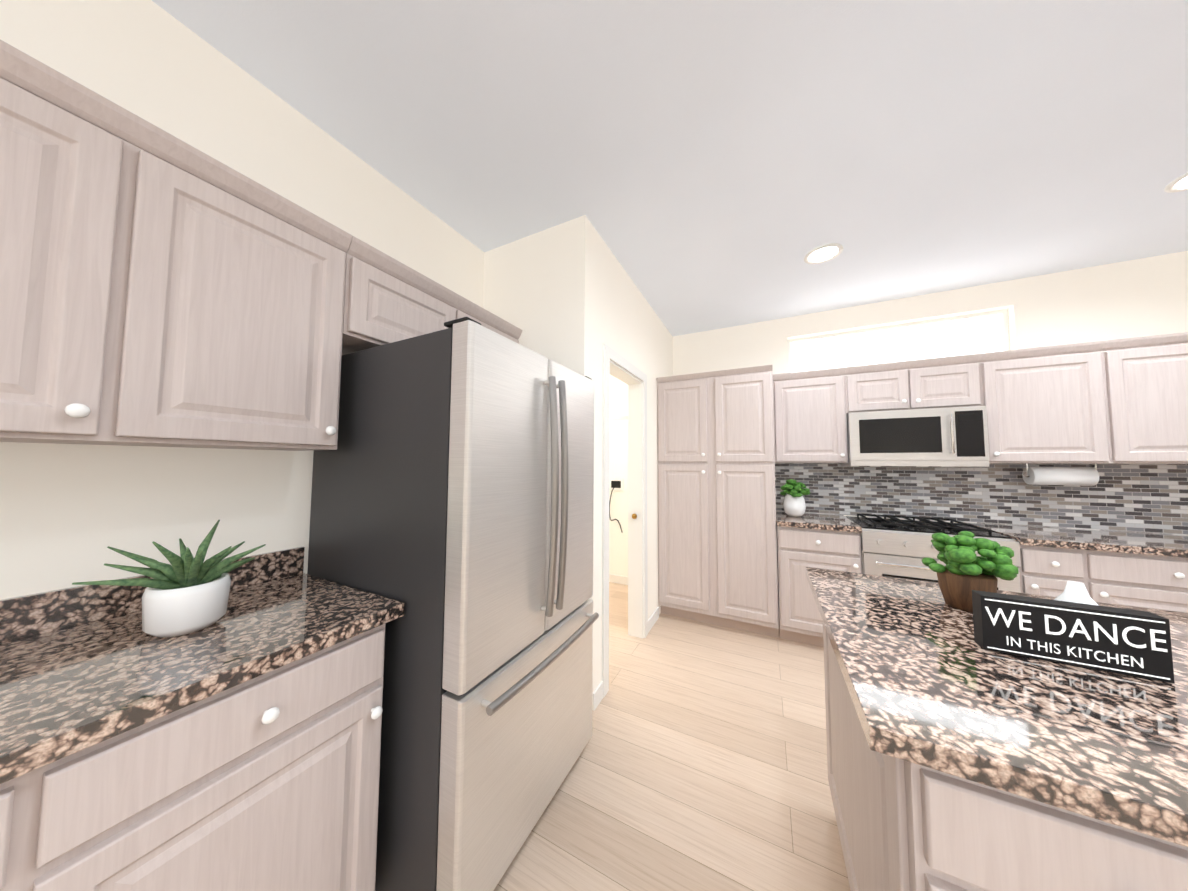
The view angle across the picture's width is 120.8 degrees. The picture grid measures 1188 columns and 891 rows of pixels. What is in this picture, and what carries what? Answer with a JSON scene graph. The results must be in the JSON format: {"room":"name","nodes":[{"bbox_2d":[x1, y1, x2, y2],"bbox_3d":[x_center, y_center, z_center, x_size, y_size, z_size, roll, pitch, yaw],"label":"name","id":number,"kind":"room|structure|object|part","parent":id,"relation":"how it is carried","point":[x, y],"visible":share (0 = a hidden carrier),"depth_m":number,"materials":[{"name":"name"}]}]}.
{"room":"kitchen","nodes":[
{"label":"kitchen","id":0,"kind":"room"},
{"bbox_2d":[0,0,483,599],"bbox_3d":[-2.299,-0.080,-0.747,0.120,2.780,6.650,-1,-4,27],"label":"wall","id":1,"kind":"structure","parent":0,"point":[70,514],"depth_m":1.08,"materials":[{"name":"paint"}]},
{"bbox_2d":[0,40,147,444],"bbox_3d":[-1.351,-0.406,0.647,0.322,0.775,0.471,-1,-4,27],"label":"upper cabinet","id":2,"kind":"object","parent":1,"relation":"attached to","point":[72,157],"depth_m":0.72,"materials":[{"name":"brown wood"}]},
{"bbox_2d":[0,547,303,642],"bbox_3d":[-1.588,0.402,0.479,0.018,0.100,1.925,-1,-4,27],"label":"backsplash","id":3,"kind":"structure","parent":1,"relation":"attached to","point":[20,616],"depth_m":0.91,"materials":[{"name":"stone"}]},
{"bbox_2d":[120,122,355,450],"bbox_3d":[-1.138,-0.382,1.067,0.322,0.775,0.471,-1,-4,27],"label":"upper cabinet","id":4,"kind":"object","parent":1,"relation":"attached to","point":[159,287],"depth_m":0.95,"materials":[{"name":"brown wood"}]},
{"bbox_2d":[352,238,521,352],"bbox_3d":[-0.814,-0.555,1.716,0.322,0.355,0.959,-1,-4,27],"label":"upper cabinet","id":5,"kind":"object","parent":1,"relation":"attached to","point":[395,302],"depth_m":1.39,"materials":[{"name":"brown wood"}]},
{"bbox_2d":[483,215,594,599],"bbox_3d":[-0.833,0.097,2.300,1.800,2.780,0.120,-1,-4,27],"label":"wall","id":6,"kind":"structure","parent":0,"point":[538,289],"depth_m":2.00,"materials":[{"name":"paint"}]},
{"bbox_2d":[593,229,672,691],"bbox_3d":[0.377,0.132,2.830,0.120,2.780,1.920,-1,-4,27],"label":"wall","id":7,"kind":"structure","parent":0,"point":[630,327],"depth_m":2.42,"materials":[{"name":"paint"}]},
{"bbox_2d":[592,344,658,710],"bbox_3d":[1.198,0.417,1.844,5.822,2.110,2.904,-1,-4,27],"label":"door frame","id":8,"kind":"structure","parent":7,"relation":"attached to","point":[634,379],"depth_m":2.69,"materials":[{"name":"white wood"}]},
{"bbox_2d":[152,0,1187,335],"bbox_3d":[-0.194,-1.502,-0.586,6.010,0.100,9.090,-1,-4,27],"label":"ceiling","id":9,"kind":"structure","parent":0,"point":[708,164],"depth_m":1.41,"materials":[{"name":"paint"}]},
{"bbox_2d":[804,243,842,263],"bbox_3d":[1.534,-1.279,2.258,0.219,0.011,0.219,-1,-3,21],"label":"recessed light","id":10,"kind":"object","parent":9,"relation":"in","point":[824,253],"depth_m":2.25,"materials":[{"name":"white"}]},
{"bbox_2d":[1164,173,1187,192],"bbox_3d":[2.962,-1.306,1.626,0.219,0.011,0.219,1,-3,-12],"label":"recessed light","id":11,"kind":"object","parent":9,"relation":"in","point":[1180,183],"depth_m":1.69,"materials":[{"name":"white"}]},
{"bbox_2d":[494,582,850,890],"bbox_3d":[2.224,1.353,-1.353,10.900,0.100,10.200,-1,-4,27],"label":"floor","id":12,"kind":"structure","parent":0,"point":[700,764],"depth_m":1.47,"materials":[{"name":"brown wood"}]},
{"bbox_2d":[0,767,51,890],"bbox_3d":[-1.280,0.935,0.390,0.627,0.890,0.560,-1,-4,27],"label":"base cabinet","id":13,"kind":"object","parent":12,"relation":"on","point":[24,803],"depth_m":0.53,"materials":[{"name":"brown wood"}]},
{"bbox_2d":[40,623,384,890],"bbox_3d":[-1.027,0.964,0.888,0.627,0.890,0.560,-1,-4,27],"label":"base cabinet","id":14,"kind":"object","parent":12,"relation":"on","point":[236,746],"depth_m":0.73,"materials":[{"name":"brown wood"}]},
{"bbox_2d":[0,571,403,786],"bbox_3d":[-1.310,0.465,0.334,0.642,0.039,1.925,-1,-4,27],"label":"countertop","id":15,"kind":"structure","parent":14,"relation":"on","point":[66,692],"depth_m":0.74,"materials":[{"name":"stone"}]},
{"bbox_2d":[72,520,265,637],"bbox_3d":[-1.067,0.345,0.868,0.301,0.259,0.318,-1,-4,27],"label":"potted plant","id":16,"kind":"object","parent":15,"relation":"on","point":[186,592],"visible":1,"depth_m":0.84,"materials":[{"name":"white ceramic"}]},
{"bbox_2d":[307,317,598,890],"bbox_3d":[-0.537,0.543,1.487,0.934,1.802,0.815,-1,-4,27],"label":"fridge","id":17,"kind":"object","parent":12,"relation":"on","point":[452,501],"visible":0.92,"depth_m":1.09,"materials":[{"name":"silver metal"}]},
{"bbox_2d":[656,365,778,637],"bbox_3d":[1.136,0.461,3.125,0.951,2.165,0.670,-1,-4,27],"label":"pantry","id":18,"kind":"object","parent":12,"relation":"on","point":[717,549],"visible":1,"depth_m":2.84,"materials":[{"name":"brown wood"}]},
{"bbox_2d":[776,527,861,646],"bbox_3d":[1.803,1.083,2.769,0.524,0.890,0.637,-1,-4,27],"label":"base cabinet","id":19,"kind":"object","parent":12,"relation":"on","point":[798,548],"depth_m":2.53,"materials":[{"name":"brown wood"}]},
{"bbox_2d":[776,511,861,534],"bbox_3d":[1.802,0.618,2.788,0.528,0.039,0.652,-1,-4,27],"label":"countertop","id":20,"kind":"structure","parent":19,"relation":"on","point":[814,522],"depth_m":2.59,"materials":[{"name":"stone"}]},
{"bbox_2d":[780,479,809,516],"bbox_3d":[1.710,0.443,2.869,0.221,0.314,0.230,-1,-4,27],"label":"potted plant","id":21,"kind":"object","parent":20,"relation":"on","point":[794,504],"visible":1,"depth_m":2.81,"materials":[{"name":"white ceramic"}]},
{"bbox_2d":[845,513,1020,592],"bbox_3d":[2.366,1.032,2.451,0.760,0.952,0.694,-1,-4,27],"label":"range","id":22,"kind":"object","parent":12,"relation":"on","point":[893,546],"visible":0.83,"depth_m":2.29,"materials":[{"name":"silver metal"}]},
{"bbox_2d":[806,567,1187,890],"bbox_3d":[1.137,0.881,0.742,1.030,1.062,1.008,-1,-4,27],"label":"kitchen island","id":23,"kind":"object","parent":12,"relation":"on","point":[959,758],"depth_m":0.57,"materials":[{"name":"stone"}]},
{"bbox_2d":[922,531,1018,611],"bbox_3d":[1.154,0.381,1.041,0.190,0.230,0.205,-1,-4,27],"label":"potted plant","id":24,"kind":"object","parent":23,"relation":"on","point":[964,572],"visible":0.98,"depth_m":1.00,"materials":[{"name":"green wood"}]},
{"bbox_2d":[972,590,1174,683],"bbox_3d":[1.049,0.417,0.755,0.270,0.125,0.042,-1,-4,27],"label":"sign","id":25,"kind":"object","parent":23,"relation":"on","point":[1135,643],"visible":1,"depth_m":0.73,"materials":[{"name":"black wood"}]},
{"bbox_3d":[1.255,0.422,0.875,0.090,0.130,0.088,-1,-4,27],"label":"island ceramic","id":26,"kind":"part","parent":23,"relation":"part of","materials":[{"name":"white ceramic"}]},
{"bbox_2d":[1015,539,1095,601],"bbox_3d":[2.838,1.059,2.246,0.260,0.890,0.637,-1,-4,27],"label":"base cabinet","id":27,"kind":"object","parent":12,"relation":"on","point":[1046,571],"depth_m":1.98,"materials":[{"name":"brown wood"}]},
{"bbox_2d":[1092,551,1187,612],"bbox_3d":[3.217,1.051,2.055,0.589,0.890,0.637,-1,-4,27],"label":"base cabinet","id":28,"kind":"object","parent":12,"relation":"on","point":[1143,570],"depth_m":1.84,"materials":[{"name":"brown wood"}]},
{"bbox_2d":[967,523,1187,558],"bbox_3d":[3.111,0.588,2.127,0.874,0.039,0.652,-1,-4,27],"label":"countertop","id":29,"kind":"structure","parent":28,"relation":"on","point":[1124,543],"depth_m":2.01,"materials":[{"name":"stone"}]},
{"bbox_2d":[609,251,1187,576],"bbox_3d":[1.823,0.163,3.241,5.930,2.780,0.120,-1,-4,27],"label":"wall","id":30,"kind":"structure","parent":0,"point":[1144,297],"depth_m":2.60,"materials":[{"name":"paint"}]},
{"bbox_2d":[609,478,623,532],"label":"outlet","id":31,"kind":"object","parent":30,"relation":"attached to","point":[616,483],"depth_m":3.92,"materials":[{"name":"white"}]},
{"bbox_2d":[773,367,848,462],"bbox_3d":[1.875,-0.233,2.974,0.521,0.770,0.342,-1,-4,27],"label":"upper cabinet","id":32,"kind":"object","parent":30,"relation":"attached to","point":[810,408],"depth_m":2.81,"materials":[{"name":"brown wood"}]},
{"bbox_2d":[787,309,1009,372],"bbox_3d":[2.555,-0.838,2.960,1.530,0.455,0.038,-1,-4,27],"label":"window","id":33,"kind":"structure","parent":30,"relation":"in","point":[977,333],"depth_m":2.91,"materials":[{"name":"white"}]},
{"bbox_2d":[849,353,988,412],"bbox_3d":[2.454,-0.445,2.693,0.775,0.370,0.342,-1,-4,27],"label":"upper cabinet","id":34,"kind":"object","parent":30,"relation":"attached to","point":[951,381],"depth_m":2.52,"materials":[{"name":"brown wood"}]},
{"bbox_2d":[841,406,988,466],"bbox_3d":[2.432,-0.048,2.630,0.765,0.420,0.428,-1,-4,27],"label":"microwave","id":35,"kind":"object","parent":34,"relation":"attached to","point":[951,437],"visible":0.98,"depth_m":2.46,"materials":[{"name":"silver metal"}]},
{"bbox_2d":[775,463,1187,534],"bbox_3d":[2.941,0.365,2.593,2.750,0.453,0.002,-1,-4,27],"label":"backsplash","id":36,"kind":"structure","parent":30,"relation":"attached to","point":[1147,498],"depth_m":2.53,"materials":[{"name":"tile"}]},
{"bbox_2d":[985,340,1120,463],"bbox_3d":[3.044,-0.259,2.383,0.550,0.770,0.342,-1,-4,27],"label":"upper cabinet","id":37,"kind":"object","parent":30,"relation":"attached to","point":[1049,404],"depth_m":2.21,"materials":[{"name":"brown wood"}]},
{"bbox_2d":[1022,464,1098,485],"bbox_3d":[3.151,0.196,2.285,0.312,0.146,0.124,-1,-4,27],"label":"paper towel","id":38,"kind":"object","parent":37,"relation":"attached to","point":[1081,476],"visible":1,"depth_m":2.25,"materials":[{"name":"white paper"}]},
{"bbox_2d":[1109,332,1187,463],"bbox_3d":[3.691,-0.274,2.056,0.900,0.770,0.342,-1,-4,27],"label":"upper cabinet","id":39,"kind":"object","parent":30,"relation":"attached to","point":[1120,401],"depth_m":2.03,"materials":[{"name":"brown wood"}]}
]}

